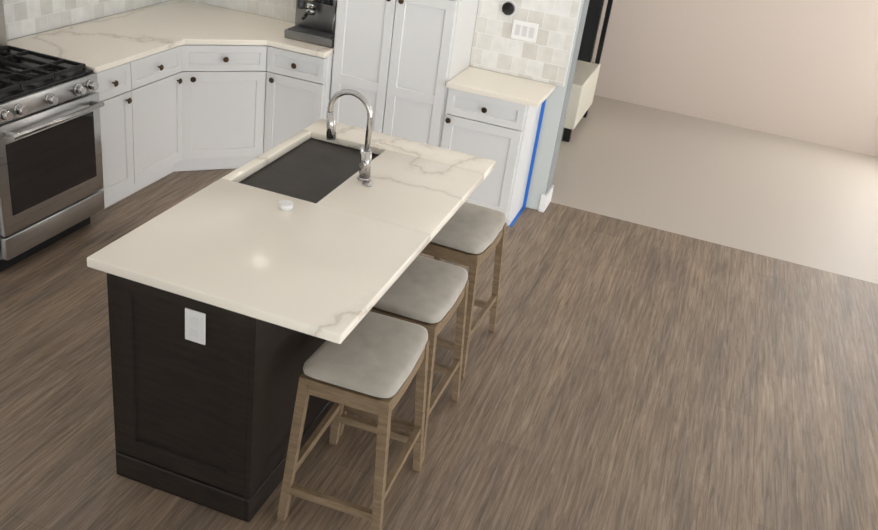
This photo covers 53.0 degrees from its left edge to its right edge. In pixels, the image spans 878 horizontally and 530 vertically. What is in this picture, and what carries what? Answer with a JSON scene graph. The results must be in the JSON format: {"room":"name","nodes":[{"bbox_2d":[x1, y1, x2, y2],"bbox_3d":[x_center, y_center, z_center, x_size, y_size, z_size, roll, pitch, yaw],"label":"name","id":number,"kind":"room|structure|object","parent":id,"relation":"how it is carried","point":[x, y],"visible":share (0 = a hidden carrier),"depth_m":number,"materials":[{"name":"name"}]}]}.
{"room":"kitchen","nodes":[
{"label":"kitchen","id":0,"kind":"room"},
{"bbox_2d":[7,0,170,40],"bbox_3d":[-2.826,-1.135,3.543,0.140,2.748,16.000,15,28,13],"label":"wall","id":1,"kind":"structure","parent":0,"point":[88,20],"depth_m":5.43,"materials":[{"name":"grey paint"}]},
{"bbox_2d":[191,0,588,209],"bbox_3d":[-0.422,-1.987,5.843,2.860,2.748,0.200,15,28,13],"label":"wall","id":2,"kind":"structure","parent":0,"point":[552,127],"depth_m":5.82,"materials":[{"name":"grey paint"}]},
{"bbox_2d":[538,185,553,212],"bbox_3d":[-2.355,1.370,1.741,2.874,0.125,11.204,15,28,13],"label":"baseboard","id":3,"kind":"structure","parent":2,"relation":"attached to","point":[545,200],"depth_m":6.04,"materials":[{"name":"white"}]},
{"bbox_2d":[0,95,877,529],"bbox_3d":[1.607,1.373,3.048,10.300,0.060,16.000,15,28,13],"label":"floor","id":4,"kind":"structure","parent":0,"point":[620,374],"depth_m":4.33,"materials":[{"name":"wood"}]},
{"bbox_2d":[0,0,104,271],"bbox_3d":[-2.226,-0.676,4.523,0.718,1.195,0.744,15,28,13],"label":"range","id":5,"kind":"object","parent":4,"relation":"on","point":[51,179],"visible":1,"depth_m":4.47,"materials":[{"name":"silver metal"}]},
{"bbox_2d":[96,44,332,207],"bbox_3d":[-1.790,-0.640,4.917,1.406,0.882,3.338,15,28,13],"label":"base cabinet","id":6,"kind":"object","parent":4,"relation":"on","point":[190,107],"visible":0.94,"depth_m":5.59,"materials":[{"name":"white paint"}]},
{"bbox_2d":[7,0,333,72],"bbox_3d":[-1.731,-1.043,4.707,1.404,0.032,3.335,15,28,13],"label":"countertop","id":7,"kind":"structure","parent":6,"relation":"on","point":[103,43],"depth_m":5.47,"materials":[{"name":"stone"}]},
{"bbox_2d":[3,0,581,86],"bbox_3d":[-0.974,-1.470,4.226,2.842,1.424,3.343,15,28,13],"label":"tile backsplash","id":8,"kind":"structure","parent":7,"relation":"on","point":[545,57],"depth_m":5.60,"materials":[{"name":"white tile"}]},
{"bbox_2d":[501,0,516,16],"bbox_3d":[0.439,-1.618,5.552,0.104,0.104,0.027,15,28,13],"label":"thermostat","id":9,"kind":"object","parent":8,"relation":"attached to","point":[508,8],"visible":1,"depth_m":5.54,"materials":[{"name":"black plastic"}]},
{"bbox_2d":[511,19,538,42],"bbox_3d":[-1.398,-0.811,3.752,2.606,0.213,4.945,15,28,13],"label":"light switch","id":10,"kind":"object","parent":8,"relation":"attached to","point":[524,31],"visible":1,"depth_m":5.58,"materials":[{"name":"white plastic"}]},
{"bbox_2d":[284,0,336,47],"bbox_3d":[-0.780,-1.648,5.657,0.340,0.400,0.443,15,28,13],"label":"coffee machine","id":11,"kind":"object","parent":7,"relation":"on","point":[315,21],"visible":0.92,"depth_m":5.66,"materials":[{"name":"silver metal"}]},
{"bbox_2d":[87,89,495,521],"bbox_3d":[-0.474,-0.013,3.631,0.910,1.302,1.750,15,28,13],"label":"kitchen island","id":12,"kind":"object","parent":4,"relation":"on","point":[239,297],"visible":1,"depth_m":3.12,"materials":[{"name":"white stone"}]},
{"bbox_2d":[326,89,372,181],"bbox_3d":[-0.379,-0.540,3.652,0.224,0.371,0.110,15,28,13],"label":"faucet","id":13,"kind":"object","parent":12,"relation":"on","point":[363,175],"depth_m":3.66,"materials":[{"name":"silver metal"}]},
{"bbox_2d":[276,311,429,529],"bbox_3d":[-0.288,0.578,3.231,0.396,0.680,0.504,15,28,12],"label":"stool","id":14,"kind":"object","parent":4,"relation":"on","point":[373,363],"visible":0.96,"depth_m":3.08,"materials":[{"name":"fabric"}]},
{"bbox_2d":[339,255,468,462],"bbox_3d":[-0.131,0.361,3.689,0.396,0.680,0.504,15,28,13],"label":"stool","id":15,"kind":"object","parent":4,"relation":"on","point":[430,295],"visible":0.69,"depth_m":3.55,"materials":[{"name":"fabric"}]},
{"bbox_2d":[330,0,478,146],"bbox_3d":[-0.202,-1.615,5.529,0.782,2.440,0.481,15,28,13],"label":"pantry","id":16,"kind":"object","parent":4,"relation":"on","point":[398,64],"visible":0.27,"depth_m":5.49,"materials":[{"name":"white paint"}]},
{"bbox_2d":[421,202,506,378],"bbox_3d":[0.065,0.089,4.264,0.396,0.680,0.504,17,28,15],"label":"stool","id":17,"kind":"object","parent":4,"relation":"on","point":[478,232],"visible":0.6,"depth_m":4.09,"materials":[{"name":"fabric"}]},
{"bbox_2d":[440,66,554,226],"bbox_3d":[0.341,-0.752,5.729,0.588,0.880,0.481,15,28,13],"label":"base cabinet","id":18,"kind":"object","parent":4,"relation":"on","point":[491,115],"visible":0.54,"depth_m":5.51,"materials":[{"name":"white paint"}]},
{"bbox_2d":[562,0,612,141],"bbox_3d":[0.748,-2.069,7.592,1.300,1.585,0.902,15,28,13],"label":"cabinet","id":19,"kind":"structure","parent":4,"relation":"on","point":[587,69],"depth_m":7.44,"materials":[{"name":"cream painted wood"},{"name":"black metal"},{"name":"black glass"}]},
{"bbox_2d":[592,0,877,156],"bbox_3d":[3.887,-2.357,7.757,9.860,2.748,0.140,15,28,13],"label":"wall","id":20,"kind":"structure","parent":0,"point":[805,70],"depth_m":8.27,"materials":[{"name":"beige paint"}]}
]}

